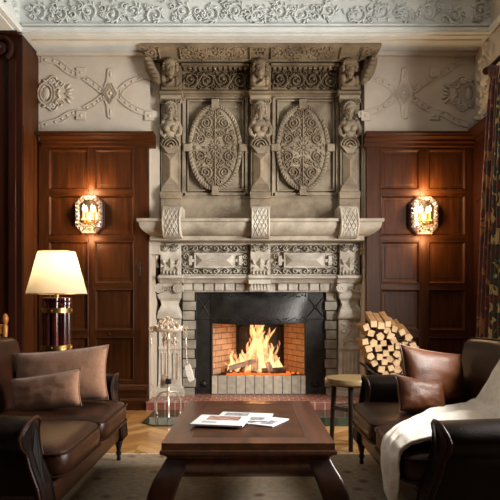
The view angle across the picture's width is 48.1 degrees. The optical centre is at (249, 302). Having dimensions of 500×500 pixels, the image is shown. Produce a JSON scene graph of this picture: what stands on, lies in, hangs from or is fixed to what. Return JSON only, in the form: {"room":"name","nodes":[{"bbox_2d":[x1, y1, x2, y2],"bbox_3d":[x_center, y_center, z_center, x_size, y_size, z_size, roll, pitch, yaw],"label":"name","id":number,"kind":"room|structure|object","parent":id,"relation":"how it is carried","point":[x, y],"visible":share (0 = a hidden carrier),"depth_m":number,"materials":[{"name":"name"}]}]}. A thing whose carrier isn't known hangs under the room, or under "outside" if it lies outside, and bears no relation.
{"room":"historic interior","nodes":[
{"label":"historic interior","id":0,"kind":"room"},
{"bbox_2d":[0,30,38,352],"bbox_3d":[-2.732,-0.744,5.760,1.135,3.647,0.980,0,0,0],"label":"wood paneling","id":1,"kind":"object","parent":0,"point":[19,61],"visible":0.69,"depth_m":5.35,"materials":[{"name":"brown wood"}]},
{"bbox_2d":[105,410,369,453],"bbox_3d":[-0.495,1.130,2.650,5.610,0.100,8.500,0,0,0],"label":"floor","id":2,"kind":"structure","parent":0,"point":[141,438],"depth_m":4.50,"materials":[{"name":"brown wood"}]},
{"bbox_2d":[0,313,8,336],"bbox_3d":[-2.475,0.588,5.080,0.420,0.985,0.400,0,0,0],"label":"carved chair","id":3,"kind":"object","parent":2,"relation":"on","point":[3,327],"visible":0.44,"depth_m":5.23,"materials":[{"name":"brown wood"}]},
{"bbox_2d":[142,410,181,425],"bbox_3d":[-0.817,1.073,5.218,0.286,0.012,0.681,0,0,0],"label":"floor plate","id":4,"kind":"object","parent":2,"relation":"on","point":[162,419],"depth_m":5.17,"materials":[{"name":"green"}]},
{"bbox_2d":[148,316,188,417],"bbox_3d":[-0.773,0.596,5.297,0.307,0.942,0.248,0,0,-38],"label":"stand","id":5,"kind":"object","parent":4,"relation":"on","point":[157,328],"visible":1,"depth_m":5.28,"materials":[{"name":"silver metal"}]},
{"bbox_2d":[149,334,153,390],"bbox_3d":[-0.932,0.561,5.296,0.042,0.545,0.023,0,0,0],"label":"poker","id":6,"kind":"object","parent":5,"relation":"hanging from","point":[151,385],"visible":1,"depth_m":5.29,"materials":[{"name":"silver metal"}]},
{"bbox_2d":[160,333,166,387],"bbox_3d":[-0.821,0.551,5.356,0.080,0.524,0.023,0,0,0],"label":"shovel","id":7,"kind":"object","parent":5,"relation":"hanging from","point":[163,377],"visible":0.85,"depth_m":5.36,"materials":[{"name":"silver metal"}]},
{"bbox_2d":[173,333,176,383],"bbox_3d":[-0.721,0.531,5.356,0.033,0.485,0.023,0,0,31],"label":"tongs","id":8,"kind":"object","parent":5,"relation":"hanging from","point":[174,339],"visible":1,"depth_m":5.35,"materials":[{"name":"silver metal"}]},
{"bbox_2d":[184,334,193,381],"bbox_3d":[-0.575,0.518,5.292,0.095,0.460,0.036,0,0,0],"label":"brush","id":9,"kind":"object","parent":5,"relation":"hanging from","point":[189,373],"visible":1,"depth_m":5.27,"materials":[{"name":"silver metal"}]},
{"bbox_2d":[61,453,405,499],"bbox_3d":[-0.065,1.076,2.808,3.570,0.007,2.415,0,0,0],"label":"area rug","id":10,"kind":"object","parent":2,"relation":"on","point":[131,477],"visible":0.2,"depth_m":3.33,"materials":[{"name":"beige carpet"}]},
{"bbox_2d":[0,337,127,499],"bbox_3d":[-1.235,0.642,3.100,0.870,0.860,1.706,0,0,0],"label":"leather sofa","id":11,"kind":"object","parent":10,"relation":"on","point":[44,454],"visible":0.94,"depth_m":2.67,"materials":[{"name":"brown leather"}]},
{"bbox_2d":[10,367,81,409],"bbox_3d":[-1.220,0.532,3.339,0.492,0.293,0.146,0,0,7],"label":"cushion","id":12,"kind":"object","parent":11,"relation":"on","point":[57,390],"visible":0.91,"depth_m":3.29,"materials":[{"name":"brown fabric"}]},
{"bbox_2d":[14,344,108,400],"bbox_3d":[-1.225,0.472,3.622,0.674,0.408,0.195,0,0,4],"label":"cushion","id":13,"kind":"object","parent":11,"relation":"on","point":[92,360],"visible":0.62,"depth_m":3.57,"materials":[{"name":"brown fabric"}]},
{"bbox_2d":[0,400,125,438],"bbox_3d":[-1.152,0.714,3.425,0.690,0.168,0.639,0,0,0],"label":"seat cushion","id":14,"kind":"object","parent":11,"relation":"on","point":[111,414],"depth_m":3.26,"materials":[{"name":"leather"}]},
{"bbox_2d":[40,421,99,475],"bbox_3d":[-1.152,0.714,2.775,0.690,0.168,0.639,0,0,0],"label":"seat cushion","id":15,"kind":"object","parent":11,"relation":"on","point":[65,446],"depth_m":2.65,"materials":[{"name":"leather"}]},
{"bbox_2d":[147,401,349,499],"bbox_3d":[-0.008,0.851,3.058,0.908,0.442,1.214,0,0,0],"label":"coffee table","id":16,"kind":"object","parent":10,"relation":"on","point":[301,445],"visible":0.98,"depth_m":2.54,"materials":[{"name":"wood"}]},
{"bbox_2d":[190,415,250,426],"bbox_3d":[-0.150,0.614,2.925,0.270,0.009,0.240,0,0,10],"label":"magazine","id":17,"kind":"object","parent":16,"relation":"on","point":[203,420],"visible":1,"depth_m":2.90,"materials":[{"name":"white paper"}]},
{"bbox_2d":[206,416,240,420],"bbox_3d":[-0.137,0.610,2.969,0.173,0.001,0.101,0,0,10],"label":"picture","id":18,"kind":"object","parent":17,"relation":"on","point":[211,418],"depth_m":2.96},
{"bbox_2d":[246,417,288,426],"bbox_3d":[0.030,0.627,3.000,0.300,0.006,0.210,0,0,27],"label":"magazine","id":19,"kind":"object","parent":16,"relation":"on","point":[273,421],"visible":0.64,"depth_m":2.92,"materials":[{"name":"white paper"}]},
{"bbox_2d":[220,412,272,421],"bbox_3d":[-0.030,0.621,3.060,0.290,0.006,0.210,0,0,10],"label":"magazine","id":20,"kind":"object","parent":19,"relation":"on","point":[255,417],"visible":0.62,"depth_m":3.08,"materials":[{"name":"white paper"}]},
{"bbox_2d":[249,417,264,419],"bbox_3d":[0.033,0.619,3.001,0.087,0.001,0.074,0,0,10],"label":"picture","id":21,"kind":"object","parent":20,"relation":"on","point":[252,418],"depth_m":3.00},
{"bbox_2d":[261,420,277,424],"bbox_3d":[0.100,0.624,2.934,0.066,0.001,0.094,0,0,27],"label":"picture","id":22,"kind":"object","parent":19,"relation":"on","point":[271,422],"depth_m":2.92},
{"bbox_2d":[352,337,499,499],"bbox_3d":[1.085,0.642,3.020,0.870,0.860,1.706,0,0,0],"label":"leather sofa","id":23,"kind":"object","parent":10,"relation":"on","point":[461,460],"visible":0.8,"depth_m":2.38,"materials":[{"name":"brown leather"}]},
{"bbox_2d":[353,402,418,442],"bbox_3d":[1.002,0.714,3.345,0.690,0.168,0.639,0,0,0],"label":"seat cushion","id":24,"kind":"object","parent":23,"relation":"on","point":[367,416],"depth_m":3.22,"materials":[{"name":"leather"}]},
{"bbox_2d":[376,424,430,484],"bbox_3d":[1.002,0.714,2.695,0.690,0.168,0.639,0,0,0],"label":"seat cushion","id":25,"kind":"object","parent":23,"relation":"on","point":[415,460],"depth_m":2.41,"materials":[{"name":"leather"}]},
{"bbox_2d":[395,374,444,413],"bbox_3d":[0.985,0.537,3.221,0.367,0.259,0.150,0,0,-19],"label":"cushion","id":26,"kind":"object","parent":23,"relation":"on","point":[414,395],"visible":0.82,"depth_m":3.16,"materials":[{"name":"brown leather"}]},
{"bbox_2d":[399,344,465,404],"bbox_3d":[1.135,0.467,3.449,0.582,0.442,0.195,0,0,-27],"label":"cushion","id":27,"kind":"object","parent":23,"relation":"on","point":[446,368],"visible":0.57,"depth_m":3.39,"materials":[{"name":"brown leather"}]},
{"bbox_2d":[380,359,499,499],"bbox_3d":[1.048,0.537,2.843,0.885,0.782,0.880,0,0,0],"label":"throw blanket","id":28,"kind":"object","parent":23,"relation":"on","point":[416,429],"visible":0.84,"depth_m":2.73,"materials":[{"name":"beige fabric"}]},
{"bbox_2d":[146,394,358,410],"bbox_3d":[0.098,1.035,5.896,2.281,0.090,0.599,0,0,0],"label":"brick hearth","id":29,"kind":"object","parent":2,"relation":"on","point":[318,401],"visible":0.41,"depth_m":5.75,"materials":[{"name":"brick"}]},
{"bbox_2d":[136,43,383,395],"bbox_3d":[0.103,-0.826,6.078,2.436,3.679,1.244,0,0,0],"label":"fireplace","id":30,"kind":"object","parent":29,"relation":"on","point":[260,227],"visible":0.98,"depth_m":5.87,"materials":[{"name":"stone"}]},
{"bbox_2d":[211,292,306,324],"bbox_3d":[0.098,0.050,6.082,1.053,0.371,0.197,0,0,0],"label":"hood","id":31,"kind":"object","parent":30,"relation":"attached to","point":[237,308],"depth_m":6.03,"materials":[{"name":"black metal"}]},
{"bbox_2d":[136,218,383,242],"bbox_3d":[0.103,-0.734,5.845,2.436,0.201,0.690,0,0,0],"label":"mantel shelf","id":32,"kind":"object","parent":30,"relation":"attached to","point":[191,230],"depth_m":5.54,"materials":[{"name":"stone"}]},
{"bbox_2d":[226,371,298,374],"bbox_3d":[0.150,0.790,6.338,0.829,0.031,0.324,0,0,0],"label":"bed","id":33,"kind":"object","parent":30,"relation":"on","point":[245,372],"visible":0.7,"depth_m":6.22,"materials":[{"name":"orange"}]},
{"bbox_2d":[225,368,239,373],"bbox_3d":[-0.171,0.764,6.324,0.225,0.067,0.066,0,0,-10],"label":"log","id":34,"kind":"object","parent":33,"relation":"on","point":[227,370],"visible":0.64,"depth_m":6.29,"materials":[{"name":"brown wood"}]},
{"bbox_2d":[229,358,255,370],"bbox_3d":[-0.085,0.685,6.240,0.307,0.145,0.059,0,0,0],"label":"log","id":35,"kind":"object","parent":33,"relation":"on","point":[251,361],"visible":1,"depth_m":6.22,"materials":[{"name":"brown wood"}]},
{"bbox_2d":[239,353,252,372],"bbox_3d":[-0.015,0.666,6.321,0.237,0.253,0.076,0,0,-26],"label":"log","id":36,"kind":"object","parent":33,"relation":"on","point":[242,369],"visible":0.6,"depth_m":6.27,"materials":[{"name":"brown wood"}]},
{"bbox_2d":[230,328,279,368],"bbox_3d":[0.065,0.443,6.324,0.708,0.656,0.197,0,0,0],"label":"flames","id":37,"kind":"object","parent":33,"relation":"on","point":[260,361],"visible":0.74,"depth_m":6.31},
{"bbox_2d":[250,343,260,372],"bbox_3d":[0.064,0.618,6.290,0.077,0.335,0.248,0,0,14],"label":"log","id":38,"kind":"object","parent":33,"relation":"on","point":[254,367],"visible":0.91,"depth_m":6.27,"materials":[{"name":"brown wood"}]},
{"bbox_2d":[260,345,272,372],"bbox_3d":[0.183,0.635,6.300,0.078,0.310,0.248,0,0,-29],"label":"log","id":39,"kind":"object","parent":33,"relation":"on","point":[264,353],"visible":0.97,"depth_m":6.27,"materials":[{"name":"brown wood"}]},
{"bbox_2d":[261,367,285,373],"bbox_3d":[0.265,0.755,6.248,0.273,0.081,0.059,0,0,-4],"label":"log","id":40,"kind":"object","parent":33,"relation":"on","point":[276,370],"visible":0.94,"depth_m":6.23,"materials":[{"name":"brown wood"}]},
{"bbox_2d":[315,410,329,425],"bbox_3d":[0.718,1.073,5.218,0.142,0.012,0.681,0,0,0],"label":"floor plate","id":41,"kind":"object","parent":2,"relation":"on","point":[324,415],"depth_m":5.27,"materials":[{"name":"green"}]},
{"bbox_2d":[335,410,347,425],"bbox_3d":[0.843,1.073,5.218,0.197,0.012,0.681,0,0,0],"label":"floor plate","id":42,"kind":"object","parent":2,"relation":"on","point":[341,418],"depth_m":5.17,"materials":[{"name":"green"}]},
{"bbox_2d":[359,362,379,374],"bbox_3d":[1.333,0.805,5.400,0.527,0.539,0.320,0,0,0],"label":"rack","id":43,"kind":"object","parent":42,"relation":"on","point":[361,363],"visible":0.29,"depth_m":5.34,"materials":[{"name":"black metal"}]},
{"bbox_2d":[363,357,377,366],"bbox_3d":[1.160,0.558,5.389,0.082,0.079,0.330,0,0,0],"label":"log","id":44,"kind":"object","parent":43,"relation":"in","point":[373,362],"visible":0.78,"depth_m":5.24,"materials":[{"name":"beige wood"}]},
{"bbox_2d":[361,350,374,359],"bbox_3d":[1.125,0.495,5.364,0.078,0.076,0.330,0,0,0],"label":"log","id":45,"kind":"object","parent":44,"relation":"on","point":[369,355],"visible":0.88,"depth_m":5.20,"materials":[{"name":"beige wood"}]},
{"bbox_2d":[358,344,372,352],"bbox_3d":[1.108,0.426,5.377,0.079,0.073,0.330,0,0,0],"label":"log","id":46,"kind":"object","parent":45,"relation":"on","point":[366,348],"visible":0.8,"depth_m":5.21,"materials":[{"name":"beige wood"}]},
{"bbox_2d":[356,337,368,344],"bbox_3d":[1.077,0.365,5.376,0.066,0.068,0.330,0,0,0],"label":"log","id":47,"kind":"object","parent":46,"relation":"on","point":[359,340],"visible":1,"depth_m":5.25,"materials":[{"name":"beige wood"}]},
{"bbox_2d":[364,337,376,346],"bbox_3d":[1.149,0.373,5.379,0.076,0.083,0.330,0,0,0],"label":"log","id":48,"kind":"object","parent":46,"relation":"on","point":[372,342],"visible":0.75,"depth_m":5.21,"materials":[{"name":"beige wood"}]},
{"bbox_2d":[361,329,374,336],"bbox_3d":[1.139,0.284,5.404,0.079,0.077,0.330,0,0,0],"label":"log","id":49,"kind":"object","parent":48,"relation":"on","point":[369,332],"visible":0.8,"depth_m":5.24,"materials":[{"name":"beige wood"}]},
{"bbox_2d":[356,322,369,330],"bbox_3d":[1.088,0.226,5.395,0.077,0.076,0.330,0,0,0],"label":"log","id":50,"kind":"object","parent":49,"relation":"on","point":[362,326],"visible":1,"depth_m":5.28,"materials":[{"name":"beige wood"}]},
{"bbox_2d":[365,311,376,326],"bbox_3d":[1.161,0.153,5.375,0.066,0.145,0.333,0,0,3],"label":"log","id":51,"kind":"object","parent":49,"relation":"on","point":[372,321],"visible":1,"depth_m":5.29,"materials":[{"name":"brown wood"}]},
{"bbox_2d":[374,370,388,374],"bbox_3d":[1.262,0.664,5.387,0.083,0.073,0.330,0,0,0],"label":"log","id":52,"kind":"object","parent":43,"relation":"on","point":[386,371],"visible":0.23,"depth_m":5.22,"materials":[{"name":"beige wood"}]},
{"bbox_2d":[370,363,384,372],"bbox_3d":[1.225,0.615,5.375,0.072,0.077,0.330,0,0,0],"label":"log","id":53,"kind":"object","parent":52,"relation":"on","point":[380,368],"visible":0.67,"depth_m":5.21,"materials":[{"name":"beige wood"}]},
{"bbox_2d":[377,358,387,364],"bbox_3d":[1.245,0.546,5.366,0.061,0.065,0.331,0,0,-1],"label":"log","id":54,"kind":"object","parent":53,"relation":"on","point":[384,361],"visible":0.53,"depth_m":5.20,"materials":[{"name":"beige wood"}]},
{"bbox_2d":[371,351,382,359],"bbox_3d":[1.209,0.498,5.362,0.058,0.065,0.331,0,0,1],"label":"log","id":55,"kind":"object","parent":54,"relation":"on","point":[378,356],"visible":0.7,"depth_m":5.20,"materials":[{"name":"beige wood"}]},
{"bbox_2d":[372,343,381,351],"bbox_3d":[1.203,0.425,5.405,0.078,0.076,0.330,0,0,0],"label":"log","id":56,"kind":"object","parent":55,"relation":"on","point":[378,348],"visible":0.61,"depth_m":5.24,"materials":[{"name":"beige wood"}]},
{"bbox_2d":[377,339,386,346],"bbox_3d":[1.251,0.375,5.404,0.063,0.067,0.330,0,0,0],"label":"log","id":57,"kind":"object","parent":56,"relation":"on","point":[383,343],"visible":0.53,"depth_m":5.24,"materials":[{"name":"beige wood"}]},
{"bbox_2d":[369,331,384,340],"bbox_3d":[1.211,0.314,5.379,0.079,0.085,0.332,0,0,-1],"label":"log","id":58,"kind":"object","parent":57,"relation":"on","point":[377,335],"visible":0.66,"depth_m":5.21,"materials":[{"name":"beige wood"}]},
{"bbox_2d":[379,348,388,356],"bbox_3d":[1.272,0.468,5.381,0.066,0.068,0.330,0,0,0],"label":"log","id":59,"kind":"object","parent":54,"relation":"on","point":[385,352],"visible":0.59,"depth_m":5.22,"materials":[{"name":"beige wood"}]},
{"bbox_2d":[384,363,394,371],"bbox_3d":[1.309,0.608,5.365,0.071,0.066,0.331,0,0,-1],"label":"log","id":60,"kind":"object","parent":52,"relation":"on","point":[389,367],"visible":0.59,"depth_m":5.20,"materials":[{"name":"beige wood"}]},
{"bbox_3d":[1.444,0.645,5.389,0.072,0.068,0.330,0,0,0],"label":"log","id":61,"kind":"object","parent":43,"relation":"on","visible":0},
{"bbox_3d":[1.442,0.579,5.363,0.082,0.075,0.330,0,0,0],"label":"log","id":62,"kind":"object","parent":61,"relation":"on","visible":0},
{"bbox_3d":[1.420,0.506,5.403,0.084,0.078,0.330,0,0,0],"label":"log","id":63,"kind":"object","parent":62,"relation":"on","visible":0},
{"bbox_3d":[1.434,0.447,5.362,0.067,0.061,0.330,0,0,0],"label":"log","id":64,"kind":"object","parent":63,"relation":"on","visible":0},
{"bbox_2d":[394,342,401,348],"bbox_3d":[1.385,0.400,5.385,0.066,0.069,0.330,0,0,0],"label":"log","id":65,"kind":"object","parent":64,"relation":"on","point":[396,345],"visible":0.37,"depth_m":5.22,"materials":[{"name":"beige wood"}]},
{"bbox_2d":[397,339,408,345],"bbox_3d":[1.457,0.391,5.405,0.072,0.068,0.330,0,0,0],"label":"log","id":66,"kind":"object","parent":64,"relation":"on","point":[403,342],"visible":0.44,"depth_m":5.24,"materials":[{"name":"beige wood"}]},
{"bbox_3d":[1.482,0.523,5.380,0.080,0.082,0.330,0,0,0],"label":"log","id":67,"kind":"object","parent":62,"relation":"on","visible":0},
{"bbox_3d":[1.493,0.453,5.382,0.077,0.078,0.330,0,0,0],"label":"log","id":68,"kind":"object","parent":67,"relation":"on","visible":0},
{"bbox_2d":[404,339,417,347],"bbox_3d":[1.518,0.394,5.363,0.084,0.077,0.330,0,0,0],"label":"log","id":69,"kind":"object","parent":68,"relation":"on","point":[410,343],"visible":0.45,"depth_m":5.20,"materials":[{"name":"beige wood"}]},
{"bbox_2d":[401,324,412,340],"bbox_3d":[1.488,0.281,5.376,0.076,0.154,0.333,0,0,3],"label":"log","id":70,"kind":"object","parent":69,"relation":"on","point":[407,336],"visible":0.68,"depth_m":5.21,"materials":[{"name":"beige wood"}]},
{"bbox_2d":[393,319,405,335],"bbox_3d":[1.423,0.231,5.371,0.072,0.154,0.333,0,0,3],"label":"log","id":71,"kind":"object","parent":70,"relation":"on","point":[401,331],"visible":0.76,"depth_m":5.24,"materials":[{"name":"beige wood"}]},
{"bbox_3d":[1.394,0.693,5.395,0.066,0.064,0.330,0,0,0],"label":"log","id":72,"kind":"object","parent":43,"relation":"on","visible":0},
{"bbox_2d":[393,366,401,373],"bbox_3d":[1.380,0.624,5.385,0.081,0.078,0.330,0,0,0],"label":"log","id":73,"kind":"object","parent":72,"relation":"on","point":[398,369],"visible":0.38,"depth_m":5.22,"materials":[{"name":"beige wood"}]},
{"bbox_2d":[388,359,400,365],"bbox_3d":[1.359,0.558,5.369,0.083,0.070,0.330,0,0,0],"label":"log","id":74,"kind":"object","parent":73,"relation":"on","point":[395,362],"visible":0.47,"depth_m":5.20,"materials":[{"name":"beige wood"}]},
{"bbox_2d":[383,354,393,362],"bbox_3d":[1.312,0.523,5.404,0.077,0.079,0.330,0,0,0],"label":"log","id":75,"kind":"object","parent":74,"relation":"on","point":[390,358],"visible":0.45,"depth_m":5.24,"materials":[{"name":"beige wood"}]},
{"bbox_2d":[389,349,400,357],"bbox_3d":[1.363,0.475,5.371,0.074,0.074,0.332,0,0,-1],"label":"log","id":76,"kind":"object","parent":74,"relation":"on","point":[395,353],"visible":0.56,"depth_m":5.21,"materials":[{"name":"beige wood"}]},
{"bbox_2d":[382,343,393,350],"bbox_3d":[1.319,0.418,5.389,0.060,0.067,0.331,0,0,1],"label":"log","id":77,"kind":"object","parent":76,"relation":"on","point":[389,347],"visible":0.59,"depth_m":5.22,"materials":[{"name":"beige wood"}]},
{"bbox_2d":[384,337,397,344],"bbox_3d":[1.343,0.355,5.404,0.088,0.075,0.330,0,0,0],"label":"log","id":78,"kind":"object","parent":77,"relation":"on","point":[392,342],"visible":0.61,"depth_m":5.24,"materials":[{"name":"beige wood"}]},
{"bbox_2d":[382,331,394,339],"bbox_3d":[1.310,0.305,5.370,0.080,0.085,0.330,0,0,0],"label":"log","id":79,"kind":"object","parent":78,"relation":"on","point":[389,335],"visible":0.64,"depth_m":5.21,"materials":[{"name":"beige wood"}]},
{"bbox_2d":[376,327,390,333],"bbox_3d":[1.281,0.261,5.390,0.072,0.070,0.330,0,0,0],"label":"log","id":80,"kind":"object","parent":79,"relation":"on","point":[384,331],"visible":0.65,"depth_m":5.22,"materials":[{"name":"beige wood"}]},
{"bbox_2d":[372,312,384,328],"bbox_3d":[1.228,0.169,5.370,0.066,0.150,0.333,0,0,3],"label":"log","id":81,"kind":"object","parent":80,"relation":"on","point":[380,323],"visible":0.84,"depth_m":5.24,"materials":[{"name":"beige wood"}]},
{"bbox_2d":[379,311,390,326],"bbox_3d":[1.292,0.153,5.370,0.055,0.140,0.332,0,0,3],"label":"log","id":82,"kind":"object","parent":80,"relation":"on","point":[385,318],"visible":0.88,"depth_m":5.29,"materials":[{"name":"brown wood"}]},
{"bbox_2d":[389,317,397,332],"bbox_3d":[1.362,0.203,5.399,0.060,0.150,0.333,0,0,3],"label":"log","id":83,"kind":"object","parent":79,"relation":"on","point":[393,328],"visible":0.62,"depth_m":5.25,"materials":[{"name":"beige wood"}]},
{"bbox_2d":[325,374,361,451],"bbox_3d":[0.760,0.819,4.220,0.384,0.523,0.384,0,0,0],"label":"stool","id":84,"kind":"object","parent":2,"relation":"on","point":[350,381],"visible":0.56,"depth_m":4.10,"materials":[{"name":"brown wood"}]},
{"bbox_3d":[-1.552,0.780,4.500,0.400,0.600,0.400,0,0,0],"label":"table","id":85,"kind":"object","parent":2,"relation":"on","visible":0},
{"bbox_2d":[25,250,86,351],"bbox_3d":[-1.552,0.034,4.500,0.479,0.893,0.479,0,0,0],"label":"table lamp","id":86,"kind":"object","parent":85,"relation":"on","point":[56,273],"visible":0.88,"depth_m":4.39,"materials":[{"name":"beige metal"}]},
{"bbox_2d":[38,56,475,398],"bbox_3d":[0.067,-0.744,5.982,4.887,3.647,0.535,0,0,0],"label":"wall","id":87,"kind":"structure","parent":0,"point":[75,93],"depth_m":5.75,"materials":[{"name":"white paint"}]},
{"bbox_2d":[38,131,155,409],"bbox_3d":[-1.558,-0.307,5.665,1.190,2.813,0.170,0,0,0],"label":"panelling","id":88,"kind":"object","parent":87,"relation":"attached to","point":[113,166],"visible":0.8,"depth_m":5.70,"materials":[{"name":"brown wood"}]},
{"bbox_2d":[74,195,104,234],"bbox_3d":[-1.627,-0.895,5.644,0.310,0.400,0.103,0,0,0],"label":"wall sconce","id":89,"kind":"object","parent":88,"relation":"attached to","point":[89,210],"visible":1,"depth_m":5.65,"materials":[{"name":"silver"}]},
{"bbox_2d":[81,204,85,219],"bbox_3d":[-1.669,-0.915,5.620,0.056,0.160,0.056,0,0,0],"label":"candle","id":90,"kind":"object","parent":89,"relation":"on","point":[83,206],"depth_m":5.61,"materials":[{"name":"white wax"}]},
{"bbox_2d":[79,200,97,228],"bbox_3d":[-1.627,-0.895,5.662,0.236,0.320,0.003,0,0,0],"label":"mirror","id":91,"kind":"object","parent":89,"relation":"attached to","point":[87,203],"depth_m":5.66,"materials":[{"name":"glass"}]},
{"bbox_2d":[90,205,94,219],"bbox_3d":[-1.585,-0.915,5.620,0.056,0.160,0.056,0,0,0],"label":"candle","id":92,"kind":"object","parent":89,"relation":"on","point":[92,207],"depth_m":5.66,"materials":[{"name":"white wax"}]},
{"bbox_2d":[32,40,481,56],"bbox_3d":[0.067,-2.547,5.600,4.487,0.040,0.300,0,0,0],"label":"trim","id":93,"kind":"structure","parent":87,"relation":"attached to","point":[38,53],"depth_m":5.70,"materials":[{"name":"white paint"}]},
{"bbox_2d":[363,131,475,374],"bbox_3d":[1.718,-0.307,5.665,1.124,2.813,0.170,0,0,0],"label":"panelling","id":94,"kind":"object","parent":87,"relation":"attached to","point":[424,283],"visible":0.77,"depth_m":5.71,"materials":[{"name":"brown wood"}]},
{"bbox_2d":[408,196,438,235],"bbox_3d":[1.762,-0.885,5.644,0.310,0.400,0.103,0,0,0],"label":"wall sconce","id":95,"kind":"object","parent":94,"relation":"attached to","point":[423,211],"visible":1,"depth_m":5.66,"materials":[{"name":"clear glass"}]},
{"bbox_2d":[419,205,423,220],"bbox_3d":[1.720,-0.905,5.620,0.056,0.160,0.056,0,0,0],"label":"candle","id":96,"kind":"object","parent":95,"relation":"on","point":[421,207],"depth_m":5.62,"materials":[{"name":"white wax"}]},
{"bbox_2d":[415,201,433,229],"bbox_3d":[1.762,-0.885,5.662,0.236,0.320,0.003,0,0,0],"label":"mirror","id":97,"kind":"object","parent":95,"relation":"attached to","point":[425,204],"depth_m":5.66,"materials":[{"name":"glass"}]},
{"bbox_2d":[427,206,431,220],"bbox_3d":[1.804,-0.905,5.620,0.056,0.160,0.056,0,0,0],"label":"candle","id":98,"kind":"object","parent":95,"relation":"on","point":[429,208],"depth_m":5.66,"materials":[{"name":"white wax"}]},
{"bbox_2d":[473,0,499,123],"bbox_3d":[2.415,-1.045,2.325,0.290,4.250,7.850,0,0,0],"label":"wall","id":99,"kind":"structure","parent":0,"point":[489,51],"depth_m":5.46,"materials":[{"name":"white paint"}]},
{"bbox_2d":[468,116,485,337],"bbox_3d":[2.241,-0.323,5.105,0.138,2.806,1.170,0,0,0],"label":"panelling","id":100,"kind":"object","parent":99,"relation":"attached to","point":[477,131],"visible":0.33,"depth_m":5.56,"materials":[{"name":"brown wood"}]},
{"bbox_2d":[482,55,499,74],"bbox_3d":[2.198,-2.080,3.627,0.225,0.070,2.855,0,0,0],"label":"curtain rod","id":101,"kind":"object","parent":99,"relation":"attached to","point":[485,70],"visible":0.7,"depth_m":4.87,"materials":[{"name":"brown wood"}]},
{"bbox_2d":[476,65,499,337],"bbox_3d":[2.121,-0.510,4.950,0.107,3.140,0.668,0,0,0],"label":"curtain","id":102,"kind":"object","parent":101,"relation":"hanging from","point":[482,328],"visible":0.5,"depth_m":4.93,"materials":[{"name":"brown fabric"}]},
{"bbox_2d":[488,69,499,338],"bbox_3d":[2.081,-0.441,4.640,0.106,3.002,0.528,0,0,0],"label":"curtain","id":103,"kind":"object","parent":101,"relation":"hanging from","point":[494,294],"visible":0.56,"depth_m":4.66,"materials":[{"name":"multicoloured fabric"}]},
{"bbox_2d":[489,14,499,31],"bbox_3d":[2.289,-2.617,1.865,0.042,0.100,6.930,0,0,0],"label":"trim","id":104,"kind":"structure","parent":99,"relation":"attached to","point":[496,22],"depth_m":5.22,"materials":[{"name":"paint"}]},
{"bbox_3d":[-0.470,-3.270,2.250,6.060,0.200,8.100,0,0,0],"label":"ceiling","id":105,"kind":"structure","parent":0,"visible":0},
{"bbox_2d":[0,0,21,32],"bbox_3d":[-2.721,-2.869,1.880,1.158,0.603,6.960,0,0,0],"label":"beam","id":106,"kind":"structure","parent":105,"relation":"attached to","point":[9,9],"depth_m":5.16,"materials":[{"name":"paint"}]},
{"bbox_2d":[19,0,491,50],"bbox_3d":[-0.495,-2.869,5.806,5.610,0.603,0.988,0,0,0],"label":"beam","id":107,"kind":"structure","parent":105,"relation":"attached to","point":[39,19],"depth_m":5.36,"materials":[{"name":"paint"}]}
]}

